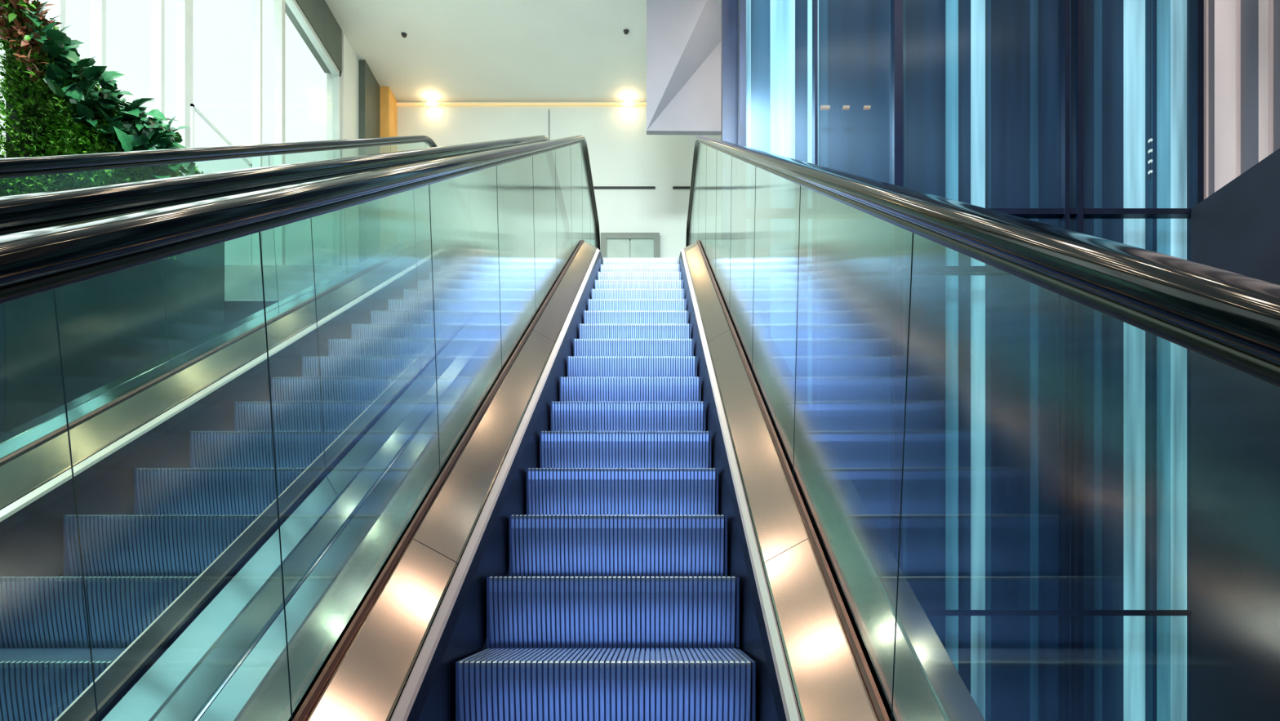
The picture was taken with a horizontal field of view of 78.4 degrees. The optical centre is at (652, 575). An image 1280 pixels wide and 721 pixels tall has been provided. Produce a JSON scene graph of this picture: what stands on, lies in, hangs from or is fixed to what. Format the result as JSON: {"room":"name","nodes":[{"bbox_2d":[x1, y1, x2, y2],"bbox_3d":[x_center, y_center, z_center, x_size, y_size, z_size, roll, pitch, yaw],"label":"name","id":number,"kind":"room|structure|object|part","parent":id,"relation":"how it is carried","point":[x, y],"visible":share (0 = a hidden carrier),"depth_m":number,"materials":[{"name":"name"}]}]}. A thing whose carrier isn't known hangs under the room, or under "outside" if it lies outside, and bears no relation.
{"room":"shopping mall escalator","nodes":[
{"label":"shopping mall escalator","id":0,"kind":"room"},
{"bbox_2d":[0,178,5,435],"bbox_3d":[-5.650,-0.431,4.500,0.300,6.062,23.000,0,0,0],"label":"wall","id":1,"kind":"structure","parent":0,"point":[2,306],"depth_m":6.64,"materials":[{"name":"beige paint"}]},
{"bbox_2d":[0,0,342,265],"bbox_3d":[-5.580,-6.181,3.487,0.120,5.438,20.925,0,0,0],"label":"window","id":2,"kind":"structure","parent":1,"relation":"in","point":[183,8],"depth_m":11.05,"materials":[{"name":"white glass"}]},
{"bbox_2d":[284,0,342,73],"bbox_3d":[-5.650,-9.280,3.450,0.300,0.760,20.900,0,0,0],"label":"trim","id":3,"kind":"structure","parent":1,"relation":"attached to","point":[319,15],"depth_m":13.17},
{"bbox_2d":[0,0,224,431],"bbox_3d":[-4.685,-1.292,6.783,1.761,7.783,1.246,0,0,0],"label":"wall","id":4,"kind":"structure","parent":0,"point":[113,326],"depth_m":6.65,"materials":[{"name":"green plant"}]},
{"bbox_2d":[224,265,353,327],"bbox_3d":[0.150,-3.262,12.375,11.300,0.400,7.250,0,0,0],"label":"wall","id":5,"kind":"structure","parent":0,"point":[243,287],"depth_m":8.75,"materials":[{"name":"stone"}]},
{"bbox_2d":[190,103,252,265],"bbox_3d":[-5.285,-4.437,9.665,0.030,1.950,1.330,0,0,0],"label":"guard rail","id":6,"kind":"object","parent":5,"relation":"on","point":[193,108],"visible":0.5,"depth_m":9.34,"materials":[{"name":"white metal"}]},
{"bbox_2d":[326,33,358,265],"bbox_3d":[-5.650,-6.561,14.340,0.300,6.198,0.720,0,0,0],"label":"pier","id":7,"kind":"object","parent":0,"point":[349,73],"depth_m":14.15,"materials":[{"name":"white paint"}]},
{"bbox_2d":[358,59,379,262],"bbox_3d":[-5.590,-6.561,15.100,0.420,6.198,0.800,0,0,0],"label":"column","id":8,"kind":"structure","parent":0,"point":[368,86],"depth_m":14.88,"materials":[{"name":"grey paint"}]},
{"bbox_2d":[379,86,397,253],"bbox_3d":[-5.500,-6.561,15.750,0.600,6.198,0.500,0,0,0],"label":"wall niche","id":9,"kind":"object","parent":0,"point":[388,107],"visible":0.14,"depth_m":15.50,"materials":[{"name":"paint"}]},
{"bbox_2d":[324,0,720,102],"bbox_3d":[0.300,-9.760,4.750,12.200,0.200,23.500,0,0,0],"label":"ceiling","id":10,"kind":"structure","parent":0,"point":[451,51],"depth_m":14.31,"materials":[{"name":"paint"}]},
{"bbox_2d":[400,32,407,37],"bbox_3d":[-4.429,-9.640,14.002,0.100,0.040,0.100,0,0,0],"label":"smoke detector","id":11,"kind":"object","parent":10,"relation":"attached to","point":[403,34],"visible":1,"depth_m":13.98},
{"bbox_2d":[623,29,628,34],"bbox_3d":[-0.463,-9.640,13.918,0.100,0.040,0.100,0,0,0],"label":"smoke detector","id":12,"kind":"object","parent":10,"relation":"attached to","point":[625,31],"visible":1,"depth_m":13.89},
{"bbox_2d":[820,105,830,110],"bbox_3d":[1.897,-5.128,8.620,0.098,0.045,0.040,0,0,0],"label":"lamps","id":13,"kind":"object","parent":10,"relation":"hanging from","point":[823,107],"depth_m":8.60,"materials":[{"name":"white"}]},
{"bbox_2d":[842,105,849,110],"bbox_3d":[2.125,-5.128,8.620,0.072,0.045,0.040,0,0,0],"label":"lamps","id":14,"kind":"object","parent":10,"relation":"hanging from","point":[845,107],"depth_m":8.61,"materials":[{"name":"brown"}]},
{"bbox_2d":[863,105,871,110],"bbox_3d":[2.358,-5.128,8.620,0.072,0.045,0.040,0,0,0],"label":"lamps","id":15,"kind":"object","parent":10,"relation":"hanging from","point":[868,107],"depth_m":8.61,"materials":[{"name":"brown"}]},
{"bbox_2d":[1147,0,1152,180],"bbox_3d":[5.459,-5.320,8.620,0.045,1.969,0.040,0,0,0],"label":"lamps","id":16,"kind":"object","parent":10,"relation":"hanging from","point":[1150,140],"depth_m":8.61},
{"bbox_2d":[395,102,720,261],"bbox_3d":[0.300,-3.530,16.115,12.200,12.260,0.370,0,0,0],"label":"wall","id":17,"kind":"structure","parent":0,"point":[642,181],"depth_m":16.00,"materials":[{"name":"beige paint"}]},
{"bbox_2d":[425,100,437,106],"bbox_3d":[-4.450,-9.503,15.820,0.208,0.056,0.175,0,0,39],"label":"lamp","id":18,"kind":"object","parent":17,"relation":"attached to","point":[429,103],"visible":1,"depth_m":15.79,"materials":[{"name":"beige"}]},
{"bbox_2d":[622,100,634,106],"bbox_3d":[-0.480,-9.503,15.820,0.208,0.056,0.175,0,0,39],"label":"lamp","id":19,"kind":"object","parent":17,"relation":"attached to","point":[627,103],"visible":1,"depth_m":15.79,"materials":[{"name":"beige"}]},
{"bbox_2d":[600,232,659,260],"bbox_3d":[-0.450,-5.206,15.950,1.200,3.488,0.100,0,0,0],"label":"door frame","id":20,"kind":"structure","parent":17,"relation":"in","point":[604,236],"depth_m":15.90,"materials":[{"name":"grey metal"}]},
{"bbox_2d":[606,239,653,257],"bbox_3d":[-0.450,-5.146,15.950,0.960,3.368,0.040,0,0,0],"label":"door leaf","id":21,"kind":"structure","parent":20,"relation":"attached to","point":[615,248],"depth_m":15.93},
{"bbox_2d":[646,0,720,135],"bbox_3d":[0.776,-8.513,13.211,1.763,2.286,0.544,0,0,-24],"label":"wall panel","id":22,"kind":"object","parent":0,"point":[683,37],"visible":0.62,"depth_m":13.10,"materials":[{"name":"paint"}]},
{"bbox_2d":[720,0,737,144],"bbox_3d":[3.600,-3.530,9.025,5.600,12.260,0.150,0,0,0],"label":"wall","id":23,"kind":"structure","parent":0,"point":[729,8],"depth_m":8.95,"materials":[{"name":"white paint"}]},
{"bbox_2d":[737,0,1205,720],"bbox_3d":[3.441,-3.530,8.490,5.007,12.260,0.140,0,0,0],"label":"facade mullions","id":24,"kind":"object","parent":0,"point":[1077,213],"visible":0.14,"depth_m":8.44,"materials":[{"name":"metal"}]},
{"bbox_2d":[746,0,812,163],"label":"glass panel","id":25,"kind":"object","parent":24,"relation":"in","point":[779,33],"depth_m":8.72,"materials":[{"name":"blue glass"}]},
{"bbox_2d":[817,0,890,183],"label":"glass panel","id":26,"kind":"object","parent":24,"relation":"in","point":[854,36],"depth_m":8.85,"materials":[{"name":"blue glass"}]},
{"bbox_2d":[902,0,1058,208],"label":"glass panel","id":27,"kind":"object","parent":24,"relation":"in","point":[980,77],"depth_m":8.85,"materials":[{"name":"blue glass"}]},
{"bbox_2d":[902,275,1058,609],"label":"glass panel","id":28,"kind":"object","parent":24,"relation":"in","point":[981,362],"depth_m":8.85,"materials":[{"name":"blue glass"}]},
{"bbox_2d":[927,615,1058,720],"label":"glass panel","id":29,"kind":"object","parent":24,"relation":"in","point":[1008,665],"depth_m":8.85,"materials":[{"name":"blue glass"}]},
{"bbox_2d":[1083,0,1188,208],"label":"glass panel","id":30,"kind":"object","parent":24,"relation":"in","point":[1116,33],"depth_m":8.76,"materials":[{"name":"blue glass"}]},
{"bbox_2d":[1083,305,1188,609],"label":"glass panel","id":31,"kind":"object","parent":24,"relation":"in","point":[1135,380],"depth_m":8.85,"materials":[{"name":"blue glass"}]},
{"bbox_2d":[1083,615,1188,720],"label":"glass panel","id":32,"kind":"object","parent":24,"relation":"in","point":[1135,668],"depth_m":8.85,"materials":[{"name":"blue glass"}]},
{"bbox_2d":[1191,148,1279,720],"bbox_3d":[6.050,-0.675,0.725,0.500,6.550,15.450,0,0,0],"label":"wall","id":33,"kind":"structure","parent":0,"point":[1235,414],"depth_m":7.78,"materials":[{"name":"grey"}]},
{"bbox_2d":[1204,0,1279,199],"bbox_3d":[6.110,-6.805,0.725,0.380,5.710,15.450,0,0,0],"label":"cladding","id":34,"kind":"object","parent":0,"point":[1242,99],"depth_m":7.96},
{"bbox_3d":[0.300,2.700,4.750,12.200,0.200,23.500,0,0,0],"label":"floor","id":35,"kind":"structure","parent":0,"visible":0},
{"bbox_2d":[0,135,548,720],"bbox_3d":[-1.795,-0.754,3.850,1.664,8.073,14.900,0,0,0],"label":"escalator","id":36,"kind":"object","parent":35,"relation":"on","point":[140,569],"visible":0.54,"depth_m":2.95,"materials":[{"name":"blue metal"}]},
{"bbox_3d":[-1.795,-0.574,3.850,0.924,6.032,14.900,0,0,0],"label":"skirt trim","id":37,"kind":"part","parent":36,"relation":"part of","materials":[{"name":"metal"}]},
{"bbox_3d":[-2.427,-1.345,3.800,0.078,6.893,14.288,0,0,0],"label":"handrail","id":38,"kind":"part","parent":36,"relation":"part of","materials":[{"name":"black rubber"}]},
{"bbox_3d":[-1.163,-1.345,3.800,0.078,6.893,14.288,0,0,0],"label":"handrail","id":39,"kind":"part","parent":36,"relation":"part of","materials":[{"name":"black rubber"}]},
{"bbox_3d":[-1.795,-1.192,3.800,1.260,7.090,14.178,0,0,0],"label":"glass balustrade","id":40,"kind":"part","parent":36,"relation":"part of","materials":[{"name":"clear glass"}]},
{"bbox_2d":[0,135,1279,720],"bbox_3d":[-0.127,-0.754,3.850,1.664,8.073,14.900,0,0,0],"label":"escalator","id":41,"kind":"object","parent":35,"relation":"on","point":[620,489],"visible":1,"depth_m":2.47,"materials":[{"name":"blue metal"}]},
{"bbox_3d":[-0.759,-1.345,3.800,0.078,6.893,14.288,0,0,0],"label":"handrail","id":42,"kind":"part","parent":41,"relation":"part of","materials":[{"name":"black rubber"}]},
{"bbox_3d":[-0.127,-0.574,3.850,0.924,6.032,14.900,0,0,0],"label":"skirt trim","id":43,"kind":"part","parent":41,"relation":"part of","materials":[{"name":"metal"}]},
{"bbox_3d":[-0.127,-1.192,3.800,1.260,7.090,14.178,0,0,0],"label":"glass balustrade","id":44,"kind":"part","parent":41,"relation":"part of","materials":[{"name":"clear glass"}]},
{"bbox_3d":[0.505,-1.345,3.800,0.078,6.893,14.288,0,0,0],"label":"handrail","id":45,"kind":"part","parent":41,"relation":"part of","materials":[{"name":"black rubber"}]}
]}

